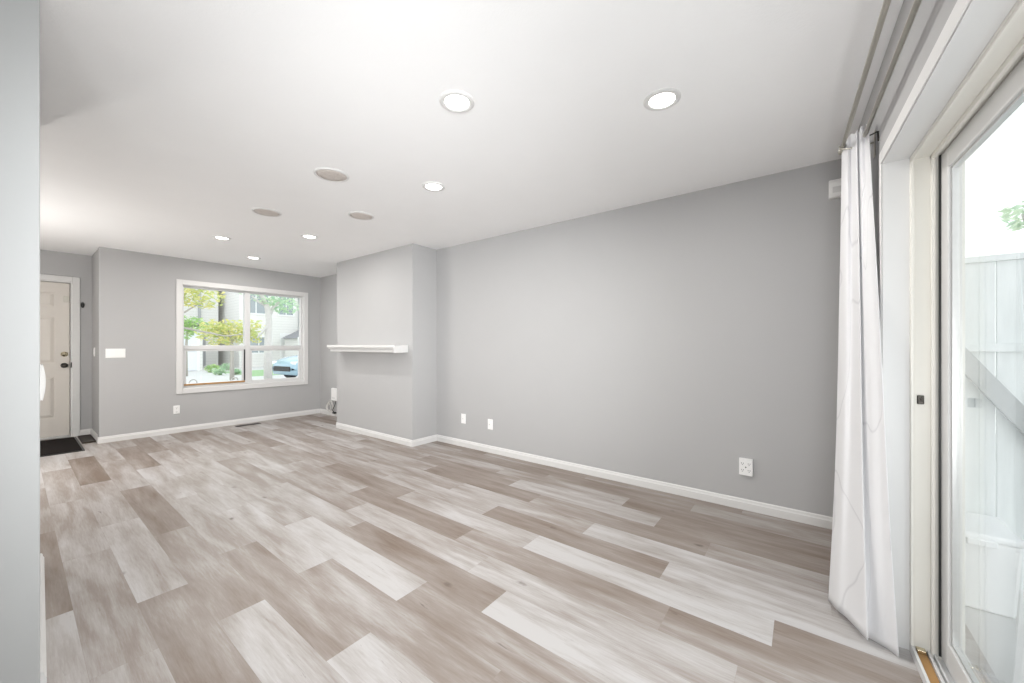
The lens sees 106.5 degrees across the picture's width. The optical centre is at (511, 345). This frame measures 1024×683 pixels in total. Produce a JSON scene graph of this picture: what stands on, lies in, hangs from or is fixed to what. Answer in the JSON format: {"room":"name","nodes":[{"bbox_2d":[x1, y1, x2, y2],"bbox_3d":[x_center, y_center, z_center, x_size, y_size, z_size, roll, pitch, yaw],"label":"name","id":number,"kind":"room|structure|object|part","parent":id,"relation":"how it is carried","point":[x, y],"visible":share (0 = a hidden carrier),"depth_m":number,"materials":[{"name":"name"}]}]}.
{"room":"empty living room","nodes":[
{"label":"empty living room","id":0,"kind":"room"},
{"bbox_2d":[0,0,39,682],"bbox_3d":[-2.946,-0.005,0.674,1.300,2.440,2.692,0,0,37],"label":"wall partition","id":1,"kind":"structure","parent":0,"point":[19,19],"depth_m":1.29,"materials":[{"name":"grey paint"}]},
{"bbox_2d":[40,364,45,400],"bbox_3d":[-1.699,0.132,1.383,0.082,0.132,0.015,0,0,37],"label":"dimmer switch","id":2,"kind":"object","parent":1,"relation":"attached to","point":[42,371],"visible":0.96,"depth_m":1.36,"materials":[{"name":"white plastic"}]},
{"bbox_3d":[-1.702,0.132,1.380,0.082,0.126,0.007,0,0,37],"label":"plate","id":3,"kind":"part","parent":2,"relation":"part of","materials":[{"name":"white plastic"}]},
{"bbox_2d":[40,553,46,682],"bbox_3d":[-2.106,1.176,1.714,1.208,0.078,0.014,0,0,39],"label":"baseboard","id":4,"kind":"structure","parent":1,"relation":"attached to","point":[43,667],"depth_m":1.56,"materials":[{"name":"white paint"}]},
{"bbox_2d":[40,250,91,436],"bbox_3d":[-6.323,0.040,4.614,0.150,2.530,1.950,0,0,37],"label":"wall","id":5,"kind":"structure","parent":0,"point":[51,262],"depth_m":5.17,"materials":[{"name":"grey paint"}]},
{"bbox_2d":[40,274,79,440],"bbox_3d":[-6.181,0.151,4.761,0.196,2.128,1.053,0,0,37],"label":"door","id":6,"kind":"structure","parent":5,"relation":"in","point":[59,295],"depth_m":5.03,"materials":[{"name":"white paint"}]},
{"bbox_3d":[-6.052,-0.599,4.892,0.012,0.184,0.244,0,0,37],"label":"raised panel","id":7,"kind":"part","parent":6,"relation":"part of","materials":[{"name":"paint"}]},
{"bbox_3d":[-6.052,-0.075,4.892,0.012,0.596,0.244,0,0,37],"label":"raised panel","id":8,"kind":"part","parent":6,"relation":"part of","materials":[{"name":"paint"}]},
{"bbox_3d":[-6.052,0.672,4.892,0.012,0.530,0.244,0,0,37],"label":"raised panel","id":9,"kind":"part","parent":6,"relation":"part of","materials":[{"name":"paint"}]},
{"bbox_3d":[-5.893,0.263,5.032,0.068,0.068,0.068,0,0,37],"label":"knob","id":10,"kind":"part","parent":6,"relation":"part of","materials":[{"name":"brown metal"}]},
{"bbox_2d":[92,250,97,433],"bbox_3d":[-5.451,0.040,5.087,0.660,2.530,0.138,0,0,37],"label":"wall","id":11,"kind":"structure","parent":0,"point":[95,255],"depth_m":5.00,"materials":[{"name":"grey paint"}]},
{"bbox_2d":[80,429,97,442],"bbox_3d":[-5.465,1.176,4.945,0.810,0.078,0.107,0,0,37],"label":"baseboard","id":12,"kind":"structure","parent":11,"relation":"attached to","point":[92,432],"depth_m":5.15,"materials":[{"name":"white paint"}]},
{"bbox_2d":[98,247,319,436],"bbox_3d":[-4.296,0.040,5.931,0.150,2.530,2.895,0,0,37],"label":"wall","id":13,"kind":"structure","parent":0,"point":[137,290],"depth_m":5.17,"materials":[{"name":"grey paint"}]},
{"bbox_2d":[105,349,125,357],"bbox_3d":[-5.024,0.098,4.844,0.012,0.116,0.178,0,0,37],"label":"light switch","id":14,"kind":"object","parent":13,"relation":"attached to","point":[109,353],"visible":1,"depth_m":4.84,"materials":[{"name":"white plastic"}]},
{"bbox_2d":[173,405,179,413],"bbox_3d":[-4.665,0.894,5.315,0.011,0.116,0.072,0,0,37],"label":"power outlet","id":15,"kind":"object","parent":13,"relation":"attached to","point":[176,409],"visible":1,"depth_m":5.31,"materials":[{"name":"white plastic"}]},
{"bbox_2d":[98,409,319,443],"bbox_3d":[-4.291,1.176,5.802,0.014,0.078,2.725,0,0,37],"label":"baseboard","id":16,"kind":"structure","parent":13,"relation":"attached to","point":[121,437],"depth_m":5.50,"materials":[{"name":"white paint"}]},
{"bbox_2d":[176,279,307,393],"bbox_3d":[-4.180,-0.123,6.055,0.153,1.603,1.777,0,0,37],"label":"window","id":17,"kind":"structure","parent":13,"relation":"in","point":[246,382],"depth_m":6.00,"materials":[{"name":"white paint"}]},
{"bbox_3d":[-4.456,0.319,5.737,0.050,0.520,0.740,0,0,37],"label":"sash","id":18,"kind":"part","parent":17,"relation":"part of","materials":[{"name":"white plastic"}]},
{"bbox_3d":[-4.461,0.029,5.741,0.079,0.060,0.740,0,0,37],"label":"meeting rail","id":19,"kind":"part","parent":17,"relation":"part of","materials":[{"name":"white plastic"}]},
{"bbox_3d":[-3.953,0.319,6.396,0.050,0.520,0.767,0,0,37],"label":"sash","id":20,"kind":"part","parent":17,"relation":"part of","materials":[{"name":"white plastic"}]},
{"bbox_3d":[-3.957,0.029,6.400,0.079,0.060,0.767,0,0,37],"label":"meeting rail","id":21,"kind":"part","parent":17,"relation":"part of","materials":[{"name":"white plastic"}]},
{"bbox_2d":[337,244,436,439],"bbox_3d":[-1.755,-0.005,5.307,1.765,2.440,0.460,0,0,37],"label":"wall","id":22,"kind":"structure","parent":0,"point":[387,297],"depth_m":4.89,"materials":[{"name":"grey paint"}]},
{"bbox_2d":[327,345,407,352],"bbox_3d":[-1.949,0.041,5.038,1.584,0.093,0.202,0,0,37],"label":"mantel shelf","id":23,"kind":"object","parent":22,"relation":"attached to","point":[335,348],"visible":1,"depth_m":4.81,"materials":[{"name":"white paint"}]},
{"bbox_3d":[-1.951,0.011,5.040,1.578,0.034,0.200,0,0,37],"label":"shelf","id":24,"kind":"part","parent":23,"relation":"part of","materials":[{"name":"white paint"}]},
{"bbox_3d":[-1.943,0.036,5.043,1.559,0.017,0.186,0,0,37],"label":"moulding","id":25,"kind":"part","parent":23,"relation":"part of","materials":[{"name":"white paint"}]},
{"bbox_3d":[-1.932,0.065,5.048,1.538,0.040,0.165,0,0,37],"label":"moulding","id":26,"kind":"part","parent":23,"relation":"part of","materials":[{"name":"white paint"}]},
{"bbox_2d":[40,0,903,277],"bbox_3d":[-2.653,-1.285,2.564,8.570,0.120,6.350,0,0,37],"label":"ceiling","id":27,"kind":"structure","parent":0,"point":[164,124],"depth_m":2.01,"materials":[{"name":"paint"}]},
{"bbox_2d":[212,236,230,239],"bbox_3d":[-3.296,-1.220,4.342,0.176,0.010,0.176,0,0,37],"label":"recessed light","id":28,"kind":"object","parent":27,"relation":"in","point":[215,237],"visible":1,"depth_m":4.33,"materials":[{"name":"white paint"}]},
{"bbox_2d":[246,256,260,259],"bbox_3d":[-3.603,-1.220,5.325,0.176,0.010,0.176,0,0,37],"label":"recessed light","id":29,"kind":"object","parent":27,"relation":"in","point":[249,257],"visible":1,"depth_m":5.30,"materials":[{"name":"white paint"}]},
{"bbox_2d":[252,207,281,216],"bbox_3d":[-2.248,-1.220,3.506,0.234,0.010,0.234,0,0,37],"label":"ceiling speaker","id":30,"kind":"object","parent":27,"relation":"attached to","point":[268,212],"visible":1,"depth_m":3.50,"materials":[{"name":"white paint"}]},
{"bbox_2d":[254,209,279,215],"bbox_3d":[-2.248,-1.220,3.506,0.198,0.008,0.198,0,0,37],"label":"grille","id":31,"kind":"object","parent":30,"relation":"attached to","point":[265,212],"depth_m":3.50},
{"bbox_2d":[301,234,317,238],"bbox_3d":[-2.272,-1.220,4.286,0.176,0.010,0.176,0,0,37],"label":"recessed light","id":32,"kind":"object","parent":27,"relation":"in","point":[308,236],"visible":1,"depth_m":4.28,"materials":[{"name":"white paint"}]},
{"bbox_2d":[313,167,348,181],"bbox_3d":[-1.293,-1.220,2.740,0.234,0.010,0.234,0,0,37],"label":"ceiling speaker","id":33,"kind":"object","parent":27,"relation":"attached to","point":[325,173],"visible":1,"depth_m":2.72,"materials":[{"name":"white paint"}]},
{"bbox_2d":[316,170,346,180],"bbox_3d":[-1.293,-1.220,2.740,0.198,0.008,0.198,0,0,37],"label":"grille","id":34,"kind":"object","parent":33,"relation":"attached to","point":[328,175],"depth_m":2.73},
{"bbox_2d":[348,211,373,219],"bbox_3d":[-1.421,-1.220,3.603,0.234,0.010,0.234,0,0,37],"label":"ceiling speaker","id":35,"kind":"object","parent":27,"relation":"attached to","point":[358,215],"visible":1,"depth_m":3.58,"materials":[{"name":"white paint"}]},
{"bbox_2d":[350,213,371,219],"bbox_3d":[-1.421,-1.220,3.603,0.198,0.008,0.198,0,0,37],"label":"grille","id":36,"kind":"object","parent":35,"relation":"attached to","point":[360,216],"depth_m":3.60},
{"bbox_2d":[422,181,444,191],"bbox_3d":[-0.603,-1.220,2.940,0.176,0.010,0.176,0,0,37],"label":"recessed light","id":37,"kind":"object","parent":27,"relation":"in","point":[430,186],"visible":1,"depth_m":2.93,"materials":[{"name":"white paint"}]},
{"bbox_2d":[426,184,441,189],"bbox_3d":[-0.603,-1.222,2.940,0.122,0.004,0.122,0,0,37],"label":"diffuser","id":38,"kind":"object","parent":37,"relation":"attached to","point":[428,186],"depth_m":2.94,"materials":[{"name":"white plastic"}]},
{"bbox_2d":[439,90,474,112],"bbox_3d":[-0.276,-1.220,1.918,0.176,0.010,0.176,0,0,37],"label":"recessed light","id":39,"kind":"object","parent":27,"relation":"in","point":[456,101],"visible":1,"depth_m":1.91,"materials":[{"name":"white paint"}]},
{"bbox_2d":[445,95,468,109],"bbox_3d":[-0.276,-1.222,1.918,0.122,0.004,0.122,0,0,37],"label":"diffuser","id":40,"kind":"object","parent":39,"relation":"attached to","point":[452,102],"depth_m":1.92,"materials":[{"name":"white plastic"}]},
{"bbox_2d":[643,88,680,110],"bbox_3d":[0.747,-1.220,1.903,0.176,0.010,0.176,0,0,37],"label":"recessed light","id":41,"kind":"object","parent":27,"relation":"in","point":[664,98],"visible":1,"depth_m":1.90,"materials":[{"name":"white paint"}]},
{"bbox_2d":[649,93,674,107],"bbox_3d":[0.747,-1.222,1.903,0.122,0.004,0.122,0,0,37],"label":"diffuser","id":42,"kind":"object","parent":41,"relation":"attached to","point":[657,100],"depth_m":1.90,"materials":[{"name":"white plastic"}]},
{"bbox_2d":[40,413,999,682],"bbox_3d":[-2.619,1.260,2.493,8.310,0.090,5.980,0,0,37],"label":"floor","id":43,"kind":"structure","parent":0,"point":[304,548],"depth_m":2.03,"materials":[{"name":"laminate"}]},
{"bbox_2d":[40,437,84,456],"bbox_3d":[-5.637,1.207,4.349,1.040,0.015,0.962,0,0,37],"label":"door mat","id":44,"kind":"object","parent":43,"relation":"on","point":[71,444],"visible":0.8,"depth_m":4.54,"materials":[{"name":"black plastic"}]},
{"bbox_2d":[78,434,95,443],"bbox_3d":[-5.500,1.206,4.941,0.580,0.016,0.116,0,0,37],"label":"floor vent","id":45,"kind":"object","parent":43,"relation":"on","point":[88,438],"visible":1,"depth_m":4.93,"materials":[{"name":"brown metal"}]},
{"bbox_2d":[236,423,260,426],"bbox_3d":[-4.038,1.212,5.848,0.110,0.006,0.320,0,0,37],"label":"floor vent","id":46,"kind":"object","parent":43,"relation":"in","point":[252,423],"visible":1,"depth_m":5.84,"materials":[{"name":"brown metal"}]},
{"bbox_2d":[320,159,841,516],"bbox_3d":[-0.537,0.040,4.722,7.590,2.530,0.250,0,0,37],"label":"wall","id":47,"kind":"structure","parent":0,"point":[678,339],"depth_m":3.19,"materials":[{"name":"grey paint"}]},
{"bbox_2d":[320,408,336,416],"bbox_3d":[-2.893,1.176,6.457,1.440,0.078,0.014,0,0,37],"label":"baseboard","id":48,"kind":"structure","parent":47,"relation":"attached to","point":[323,411],"depth_m":6.73,"materials":[{"name":"white paint"}]},
{"bbox_2d":[326,388,336,413],"bbox_3d":[-3.114,0.948,6.597,0.346,0.431,0.061,0,0,37],"label":"power outlet","id":49,"kind":"object","parent":47,"relation":"attached to","point":[333,390],"depth_m":6.54,"materials":[{"name":"white plastic"}]},
{"bbox_2d":[461,413,465,423],"bbox_3d":[-0.589,0.880,4.592,0.072,0.116,0.018,0,0,37],"label":"wall jack","id":50,"kind":"object","parent":47,"relation":"attached to","point":[463,416],"visible":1,"depth_m":4.59,"materials":[{"name":"white plastic"}]},
{"bbox_2d":[488,419,492,429],"bbox_3d":[-0.251,0.895,4.334,0.072,0.116,0.018,0,0,37],"label":"wall jack","id":51,"kind":"object","parent":47,"relation":"attached to","point":[490,421],"visible":1,"depth_m":4.33,"materials":[{"name":"white plastic"}]},
{"bbox_2d":[336,422,832,529],"bbox_3d":[-0.213,1.176,4.068,5.720,0.078,0.394,0,0,37],"label":"baseboard","id":52,"kind":"structure","parent":47,"relation":"attached to","point":[800,516],"depth_m":3.34,"materials":[{"name":"white paint"}]},
{"bbox_2d":[739,457,752,476],"bbox_3d":[1.725,0.895,2.817,0.086,0.122,0.029,0,0,37],"label":"power outlet","id":53,"kind":"object","parent":47,"relation":"attached to","point":[745,464],"visible":1,"depth_m":2.81,"materials":[{"name":"white plastic"}]},
{"bbox_2d":[829,178,840,198],"bbox_3d":[2.130,-1.028,2.495,0.096,0.119,0.047,0,0,37],"label":"sensor","id":54,"kind":"object","parent":47,"relation":"attached to","point":[834,185],"visible":0.51,"depth_m":2.49,"materials":[{"name":"white plastic"}]},
{"bbox_2d":[858,0,956,292],"bbox_3d":[0.519,0.040,-0.015,0.160,2.530,6.003,0,0,35],"label":"wall","id":55,"kind":"structure","parent":0,"point":[931,17],"depth_m":1.39,"materials":[{"name":"white paint"}]},
{"bbox_2d":[838,0,921,157],"bbox_3d":[0.894,-0.935,0.766,0.131,0.120,2.750,0,0,35],"label":"curtain rod","id":56,"kind":"object","parent":55,"relation":"attached to","point":[886,3],"visible":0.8,"depth_m":1.32,"materials":[{"name":"silver metal"}]},
{"bbox_3d":[1.631,-0.949,1.812,0.127,0.024,0.008,0,0,35],"label":"bracket arm","id":57,"kind":"part","parent":56,"relation":"part of","materials":[{"name":"silver metal"}]},
{"bbox_2d":[828,124,898,656],"bbox_3d":[1.527,0.096,1.706,0.145,2.226,0.437,0,0,25],"label":"curtain","id":58,"kind":"object","parent":56,"relation":"hanging from","point":[861,579],"visible":1,"depth_m":1.66,"materials":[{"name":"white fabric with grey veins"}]},
{"bbox_3d":[0.855,-0.965,0.793,0.017,0.017,2.670,0,0,35],"label":"rod","id":59,"kind":"part","parent":56,"relation":"part of","materials":[{"name":"silver metal"}]},
{"bbox_3d":[1.684,-0.935,1.775,0.004,0.120,0.024,0,0,35],"label":"bracket plate","id":60,"kind":"part","parent":56,"relation":"part of","materials":[{"name":"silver metal"}]},
{"bbox_3d":[0.892,-0.965,0.724,0.017,0.017,2.600,0,0,35],"label":"rod","id":61,"kind":"part","parent":56,"relation":"part of","materials":[{"name":"silver metal"}]},
{"bbox_2d":[879,0,1023,682],"bbox_3d":[1.075,0.210,0.752,0.224,2.049,1.985,0,0,35],"label":"door frame","id":62,"kind":"structure","parent":55,"relation":"in","point":[971,81],"depth_m":1.45,"materials":[{"name":"white paint"}]},
{"bbox_3d":[0.993,0.201,0.810,0.016,2.029,1.985,0,0,35],"label":"casing","id":63,"kind":"part","parent":62,"relation":"part of","materials":[{"name":"white paint"}]},
{"bbox_3d":[1.109,1.208,0.728,0.141,0.054,1.849,0,0,35],"label":"sill","id":64,"kind":"part","parent":62,"relation":"part of","materials":[{"name":"white plastic"}]},
{"bbox_3d":[1.383,0.230,1.068,0.036,1.911,0.925,0,0,35],"label":"fixed panel","id":65,"kind":"part","parent":62,"relation":"part of","materials":[{"name":"glass"}]},
{"label":"outside","id":66,"kind":"structure","parent":0,"visible":0},
{"bbox_2d":[965,434,1023,682],"bbox_3d":[4.692,1.385,-1.700,8.480,0.100,15.000,0,0,37],"label":"ground","id":67,"kind":"structure","parent":66,"point":[1000,639],"depth_m":1.74,"materials":[{"name":"concrete"}]},
{"bbox_2d":[965,512,1023,618],"bbox_3d":[2.441,1.137,2.039,0.290,0.395,0.376,0,0,37],"label":"storage bin","id":68,"kind":"object","parent":67,"relation":"on","point":[993,551],"visible":0.63,"depth_m":1.90,"materials":[{"name":"white plastic"}]},
{"bbox_3d":[2.331,0.979,1.896,0.100,0.032,0.016,0,0,37],"label":"handle","id":69,"kind":"part","parent":68,"relation":"part of","materials":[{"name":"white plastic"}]},
{"bbox_3d":[2.446,0.958,2.045,0.290,0.035,0.360,0,0,37],"label":"lid","id":70,"kind":"part","parent":68,"relation":"part of","materials":[{"name":"white plastic"}]},
{"bbox_2d":[965,252,1023,589],"bbox_3d":[3.957,0.417,1.183,3.730,1.835,0.130,0,0,37],"label":"privacy fence","id":71,"kind":"object","parent":67,"relation":"on","point":[979,270],"visible":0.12,"depth_m":2.11,"materials":[{"name":"white wood"}]},
{"bbox_3d":[3.909,0.013,1.151,3.692,0.045,0.022,0,0,37],"label":"rail","id":72,"kind":"part","parent":71,"relation":"part of","materials":[{"name":"white wood"}]},
{"bbox_3d":[3.925,-0.482,1.172,3.692,0.035,0.070,0,0,37],"label":"cap rail","id":73,"kind":"part","parent":71,"relation":"part of","materials":[{"name":"white wood"}]},
{"bbox_2d":[965,347,1023,435],"bbox_3d":[2.786,0.548,1.961,1.043,1.517,0.030,0,0,37],"label":"leaning board","id":74,"kind":"object","parent":67,"relation":"on","point":[976,372],"visible":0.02,"depth_m":2.07,"materials":[{"name":"white wood"}]},
{"bbox_2d":[997,201,1023,231],"bbox_3d":[3.289,0.213,2.372,0.371,2.244,0.181,0,0,24],"label":"shrub","id":75,"kind":"object","parent":67,"relation":"on","point":[1015,225],"visible":1,"depth_m":2.43,"materials":[{"name":"green plant"}]},
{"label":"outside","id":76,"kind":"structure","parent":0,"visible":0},
{"bbox_2d":[186,366,297,383],"bbox_3d":[-20.916,1.375,28.580,52.050,0.120,70.000,0,0,37],"label":"ground","id":77,"kind":"structure","parent":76,"point":[204,376],"depth_m":16.21,"materials":[{"name":"concrete"}]},
{"bbox_2d":[184,315,208,375],"bbox_3d":[-13.865,0.012,16.445,1.058,2.606,1.486,0,0,37],"label":"street tree","id":78,"kind":"object","parent":77,"relation":"on","point":[194,320],"visible":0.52,"depth_m":16.35,"materials":[{"name":"green plant"}]},
{"bbox_3d":[-13.865,-0.741,16.445,1.058,1.100,1.486,0,0,37],"label":"crown","id":79,"kind":"part","parent":78,"relation":"part of","materials":[{"name":"green plant"}]},
{"bbox_2d":[184,289,217,370],"bbox_3d":[-20.340,-2.345,21.826,9.410,7.320,5.870,0,0,37],"label":"townhouse","id":80,"kind":"structure","parent":77,"relation":"on","point":[197,360],"depth_m":22.99,"materials":[{"name":"white"}]},
{"bbox_3d":[-17.168,0.275,18.665,0.050,2.080,3.040,0,0,37],"label":"garage trim","id":81,"kind":"part","parent":80,"relation":"part of","materials":[{"name":"white"}]},
{"bbox_3d":[-18.880,0.165,22.995,0.070,2.100,0.700,0,0,37],"label":"door","id":82,"kind":"part","parent":80,"relation":"part of","materials":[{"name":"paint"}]},
{"bbox_2d":[204,364,220,372],"bbox_3d":[-14.606,1.115,18.627,0.583,0.424,0.699,0,0,37],"label":"bush","id":83,"kind":"object","parent":77,"relation":"on","point":[209,367],"visible":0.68,"depth_m":18.57,"materials":[{"name":"green plant"}]},
{"bbox_2d":[184,288,242,336],"bbox_3d":[-7.630,-0.434,8.967,1.402,3.501,2.389,0,0,37],"label":"street tree","id":84,"kind":"object","parent":77,"relation":"on","point":[187,290],"visible":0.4,"depth_m":9.13,"materials":[{"name":"green plant"}]},
{"bbox_3d":[-7.768,-1.530,8.787,1.402,1.309,1.935,0,0,37],"label":"crown","id":85,"kind":"part","parent":84,"relation":"part of","materials":[{"name":"yellow plant"}]},
{"bbox_2d":[211,367,227,374],"bbox_3d":[-12.988,1.146,16.928,0.575,0.398,0.610,0,0,37],"label":"bush","id":86,"kind":"object","parent":77,"relation":"on","point":[216,371],"visible":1,"depth_m":16.86,"materials":[{"name":"green plant"}]},
{"bbox_2d":[219,363,229,369],"bbox_3d":[-15.073,1.111,20.157,0.645,0.428,0.631,0,0,-12],"label":"bush","id":87,"kind":"object","parent":77,"relation":"on","point":[223,365],"visible":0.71,"depth_m":20.07,"materials":[{"name":"green plant"}]},
{"bbox_2d":[194,319,264,379],"bbox_3d":[-10.721,0.129,14.797,1.252,2.372,2.571,0,0,37],"label":"street tree","id":88,"kind":"object","parent":77,"relation":"on","point":[223,329],"visible":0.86,"depth_m":14.56,"materials":[{"name":"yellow plant"}]},
{"bbox_3d":[-10.721,-0.515,14.797,1.252,1.084,2.571,0,0,37],"label":"crown","id":89,"kind":"part","parent":88,"relation":"part of","materials":[{"name":"yellow plant"}]},
{"bbox_2d":[227,368,240,374],"bbox_3d":[-12.384,1.171,17.076,0.505,0.362,0.527,0,0,37],"label":"bush","id":90,"kind":"object","parent":77,"relation":"on","point":[236,371],"visible":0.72,"depth_m":17.07,"materials":[{"name":"green plant"}]},
{"bbox_2d":[226,370,278,375],"bbox_3d":[-11.562,1.313,19.288,4.600,0.004,4.200,0,0,37],"label":"lawn","id":91,"kind":"structure","parent":77,"relation":"on","point":[254,372],"depth_m":17.89,"materials":[{"name":"green plant"}]},
{"bbox_2d":[218,291,298,367],"bbox_3d":[-17.437,-2.495,25.730,6.280,7.620,3.640,0,0,37],"label":"townhouse","id":92,"kind":"structure","parent":77,"relation":"on","point":[283,324],"depth_m":23.82,"materials":[{"name":"white"}]},
{"bbox_3d":[-15.481,-0.035,23.354,0.025,0.940,1.340,0,0,37],"label":"pane","id":93,"kind":"part","parent":92,"relation":"part of","materials":[{"name":"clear glass"}]},
{"bbox_3d":[-15.572,-2.635,23.235,0.025,1.340,1.340,0,0,37],"label":"pane","id":94,"kind":"part","parent":92,"relation":"part of","materials":[{"name":"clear glass"}]},
{"bbox_3d":[-14.488,0.215,24.640,0.050,2.000,0.850,0,0,37],"label":"door","id":95,"kind":"part","parent":92,"relation":"part of","materials":[{"name":"white"}]},
{"bbox_3d":[-14.539,-2.635,24.585,0.025,1.340,0.840,0,0,37],"label":"pane","id":96,"kind":"part","parent":92,"relation":"part of","materials":[{"name":"glass"}]},
{"bbox_2d":[239,293,298,378],"bbox_3d":[-8.265,-0.373,13.057,1.038,3.376,2.036,0,0,37],"label":"street tree","id":97,"kind":"object","parent":77,"relation":"on","point":[267,329],"visible":0.75,"depth_m":12.96,"materials":[{"name":"green plant"}]},
{"bbox_3d":[-8.265,-1.578,13.057,1.038,0.966,2.036,0,0,37],"label":"crown","id":98,"kind":"part","parent":97,"relation":"part of","materials":[{"name":"green plant"}]},
{"bbox_2d":[272,355,297,377],"bbox_3d":[-7.465,0.562,15.953,2.040,1.490,4.330,0,0,28],"label":"parked car","id":99,"kind":"object","parent":77,"relation":"on","point":[286,366],"visible":0.27,"depth_m":14.06,"materials":[{"name":"blue paint"}]},
{"bbox_2d":[273,366,289,371],"bbox_3d":[-8.461,0.857,14.081,1.000,0.180,0.090,0,0,28],"label":"grille","id":100,"kind":"object","parent":99,"relation":"attached to","point":[275,368],"depth_m":14.04,"materials":[{"name":"black plastic"}]},
{"bbox_2d":[281,330,298,356],"bbox_3d":[-13.454,-1.895,28.413,8.410,6.420,8.300,0,0,37],"label":"townhouse","id":101,"kind":"structure","parent":77,"relation":"on","point":[293,338],"depth_m":23.74,"materials":[{"name":"white"}]}
]}

